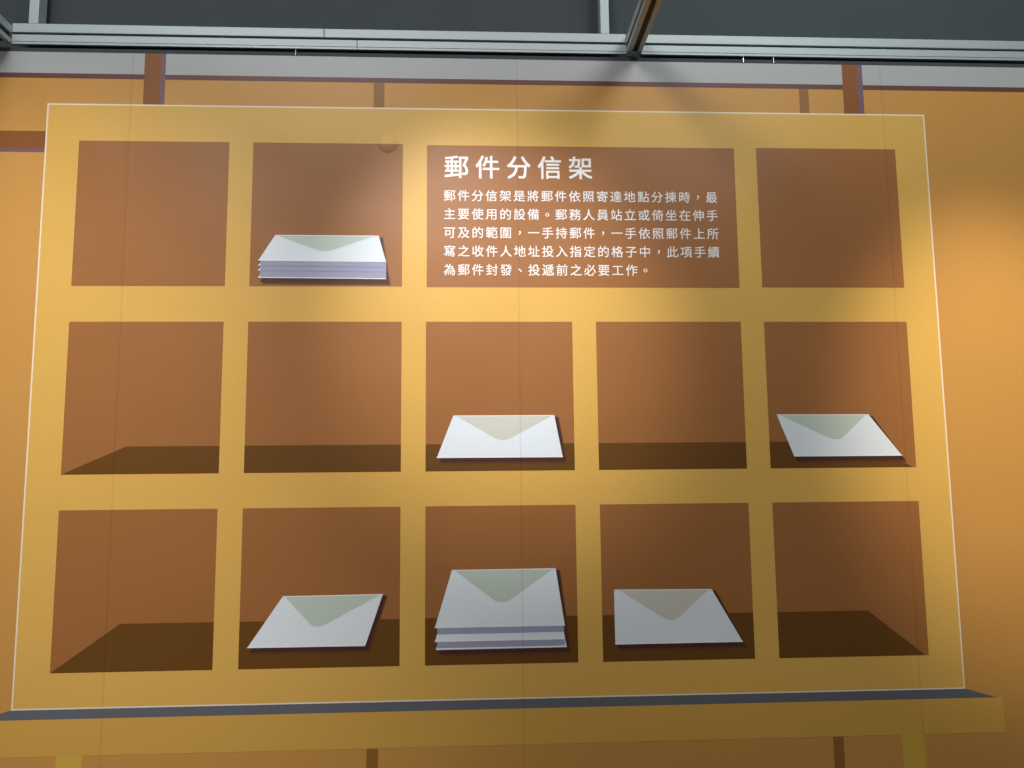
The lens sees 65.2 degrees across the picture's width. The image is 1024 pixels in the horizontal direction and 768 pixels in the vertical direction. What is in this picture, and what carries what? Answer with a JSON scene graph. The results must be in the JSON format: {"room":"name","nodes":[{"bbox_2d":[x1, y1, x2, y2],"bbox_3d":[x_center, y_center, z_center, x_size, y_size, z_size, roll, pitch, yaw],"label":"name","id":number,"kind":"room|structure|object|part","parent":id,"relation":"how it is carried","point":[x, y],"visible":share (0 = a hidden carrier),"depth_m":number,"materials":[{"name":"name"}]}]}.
{"room":"museum exhibit","nodes":[
{"label":"museum exhibit","id":0,"kind":"room"},
{"bbox_2d":[0,51,1023,767],"bbox_3d":[-0.029,0.389,2.003,6.400,2.524,0.028,0,-7,-3],"label":"wall","id":1,"kind":"structure","parent":0,"point":[974,116],"depth_m":2.08,"materials":[{"name":"orange paint"}]},
{"bbox_2d":[0,14,11,42],"bbox_3d":[-1.279,-0.998,1.281,0.040,0.049,1.596,0,-7,-3],"label":"overhead beam","id":2,"kind":"structure","parent":1,"relation":"attached to","point":[5,26],"depth_m":2.05,"materials":[{"name":"metal"}]},
{"bbox_3d":[-2.145,-0.622,2.004,2.180,0.047,0.001,0,-7,-3],"label":"cross rail","id":3,"kind":"part","parent":1,"relation":"part of","materials":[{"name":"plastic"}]},
{"bbox_3d":[-0.936,-0.794,2.082,0.042,0.140,0.001,0,-7,-3],"label":"post","id":4,"kind":"part","parent":1,"relation":"part of","materials":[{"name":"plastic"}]},
{"bbox_3d":[-0.340,0.374,1.976,0.028,2.354,0.001,0,-7,-3],"label":"slim post","id":5,"kind":"part","parent":1,"relation":"part of","materials":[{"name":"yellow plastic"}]},
{"bbox_2d":[11,103,964,710],"bbox_3d":[-0.031,0.020,2.032,2.320,1.505,0.001,0,-7,-3],"label":"shelf","id":6,"kind":"object","parent":1,"relation":"attached to","point":[210,444],"visible":1,"depth_m":2.03,"materials":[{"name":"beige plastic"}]},
{"bbox_2d":[247,594,386,654],"bbox_3d":[-0.472,0.584,1.944,0.336,0.139,0.001,0,-7,-3],"label":"envelope","id":7,"kind":"object","parent":6,"relation":"in","point":[318,624],"visible":1,"depth_m":1.94,"materials":[{"name":"paper"}]},
{"bbox_2d":[258,235,385,261],"bbox_3d":[-0.485,-0.347,2.049,0.324,0.070,0.001,0,-7,-3],"label":"envelope","id":8,"kind":"object","parent":6,"relation":"in","point":[333,248],"visible":1,"depth_m":2.05,"materials":[{"name":"white paper"}]},
{"bbox_2d":[258,261,385,266],"bbox_3d":[-0.485,-0.334,2.048,0.324,0.070,0.001,0,-7,-3],"label":"envelope","id":9,"kind":"object","parent":6,"relation":"in","point":[262,263],"visible":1,"depth_m":2.04,"materials":[{"name":"white paper"}]},
{"bbox_2d":[258,266,385,271],"bbox_3d":[-0.485,-0.322,2.047,0.324,0.070,0.001,0,-7,-3],"label":"envelope","id":10,"kind":"object","parent":6,"relation":"in","point":[262,268],"visible":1,"depth_m":2.04,"materials":[{"name":"white paper"}]},
{"bbox_2d":[258,237,389,284],"bbox_3d":[-0.479,-0.315,2.048,0.336,0.126,0.001,0,-7,-3],"label":"envelope","id":11,"kind":"object","parent":6,"relation":"in","point":[268,277],"visible":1,"depth_m":2.04,"materials":[{"name":"paper"}]},
{"bbox_2d":[437,415,566,463],"bbox_3d":[-0.025,0.140,2.017,0.329,0.123,0.001,0,-7,-3],"label":"envelope","id":12,"kind":"object","parent":6,"relation":"in","point":[469,439],"visible":1,"depth_m":2.02,"materials":[{"name":"paper"}]},
{"bbox_2d":[436,570,570,656],"bbox_3d":[-0.021,0.563,1.968,0.332,0.203,0.001,0,-7,-3],"label":"envelope","id":13,"kind":"object","parent":6,"relation":"in","point":[557,646],"visible":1,"depth_m":1.96,"materials":[{"name":"paper"}]},
{"bbox_2d":[435,626,564,641],"bbox_3d":[-0.030,0.560,1.967,0.319,0.140,0.001,0,-7,-3],"label":"envelope","id":14,"kind":"object","parent":13,"relation":"on","point":[525,632],"visible":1,"depth_m":1.96,"materials":[{"name":"white paper"}]},
{"bbox_2d":[435,568,564,627],"bbox_3d":[-0.030,0.527,1.971,0.320,0.139,0.001,0,-7,-3],"label":"envelope","id":15,"kind":"object","parent":14,"relation":"on","point":[483,597],"visible":1,"depth_m":1.97,"materials":[{"name":"white paper"}]},
{"bbox_3d":[0.186,-0.439,2.095,0.816,0.380,0.001,0,-7,-3],"label":"text panel","id":16,"kind":"part","parent":6,"relation":"part of","materials":[{"name":"brown plastic"}]},
{"bbox_2d":[614,589,746,650],"bbox_3d":[0.419,0.584,1.987,0.331,0.149,0.001,0,-7,-3],"label":"envelope","id":17,"kind":"object","parent":6,"relation":"in","point":[645,619],"visible":1,"depth_m":1.99,"materials":[{"name":"paper"}]},
{"bbox_2d":[777,414,906,462],"bbox_3d":[0.849,0.139,2.060,0.336,0.124,0.001,0,-7,-3],"label":"envelope","id":18,"kind":"object","parent":6,"relation":"in","point":[812,438],"visible":1,"depth_m":2.06,"materials":[{"name":"paper"}]},
{"bbox_2d":[0,47,1023,67],"bbox_3d":[-0.040,-0.870,2.149,6.400,0.011,0.028,0,-7,-3],"label":"trim","id":19,"kind":"structure","parent":1,"relation":"on","point":[1,48],"depth_m":2.14,"materials":[{"name":"grey metal"}]},
{"bbox_2d":[626,0,661,53],"bbox_3d":[0.366,-1.004,1.362,0.039,0.049,1.596,0,-7,-3],"label":"overhead beam","id":20,"kind":"structure","parent":1,"relation":"attached to","point":[646,11],"depth_m":2.03,"materials":[{"name":"metal"}]},
{"bbox_3d":[0.800,0.370,2.032,0.026,2.354,0.001,0,-7,-3],"label":"slim post","id":21,"kind":"part","parent":1,"relation":"part of","materials":[{"name":"brown plastic"}]},
{"bbox_3d":[0.919,-0.801,2.173,0.042,0.140,0.001,0,-7,-3],"label":"post","id":22,"kind":"part","parent":1,"relation":"part of","materials":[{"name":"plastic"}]},
{"bbox_2d":[0,0,1023,63],"bbox_3d":[-0.041,-0.635,2.186,6.400,4.600,0.045,0,-7,-3],"label":"metal frame","id":23,"kind":"structure","parent":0,"point":[981,20],"depth_m":2.22,"materials":[{"name":"grey metal"}]},
{"bbox_2d":[12,23,625,54],"bbox_3d":[-0.496,-0.910,2.133,1.606,0.056,0.038,0,-7,-3],"label":"rail","id":24,"kind":"object","parent":23,"relation":"attached to","point":[23,33],"visible":1,"depth_m":2.11,"materials":[{"name":"metal"}]},
{"bbox_2d":[28,0,46,23],"bbox_3d":[-1.250,-1.308,2.142,0.025,0.750,0.038,0,-7,-3],"label":"upright","id":25,"kind":"object","parent":24,"relation":"on","point":[38,8],"visible":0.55,"depth_m":2.09,"materials":[{"name":"silver metal"}]},
{"bbox_2d":[598,0,608,33],"bbox_3d":[0.246,-1.313,2.215,0.023,0.750,0.038,0,-7,-3],"label":"upright","id":26,"kind":"object","parent":24,"relation":"on","point":[603,5],"visible":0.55,"depth_m":2.16,"materials":[{"name":"silver metal"}]},
{"bbox_2d":[641,35,1023,61],"bbox_3d":[1.252,-0.917,2.218,1.812,0.056,0.038,0,-7,-3],"label":"rail","id":27,"kind":"object","parent":23,"relation":"attached to","point":[655,45],"visible":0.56,"depth_m":2.18,"materials":[{"name":"metal"}]},
{"bbox_3d":[0.083,1.430,-0.192,6.400,0.050,4.300,0,-7,-3],"label":"floor","id":28,"kind":"structure","parent":0,"visible":0},
{"bbox_2d":[0,689,1005,767],"bbox_3d":[-0.020,1.204,1.895,2.511,0.880,0.001,0,-7,-3],"label":"table","id":29,"kind":"object","parent":28,"relation":"on","point":[67,735],"visible":1,"depth_m":1.94,"materials":[{"name":"wood"}]},
{"bbox_3d":[-1.040,1.261,1.839,0.060,0.774,0.001,0,-7,-3],"label":"leg","id":30,"kind":"part","parent":29,"relation":"part of","materials":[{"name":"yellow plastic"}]},
{"bbox_3d":[0.999,1.253,1.939,0.058,0.774,0.001,0,-7,-3],"label":"leg","id":31,"kind":"part","parent":29,"relation":"part of","materials":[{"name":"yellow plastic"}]}
]}

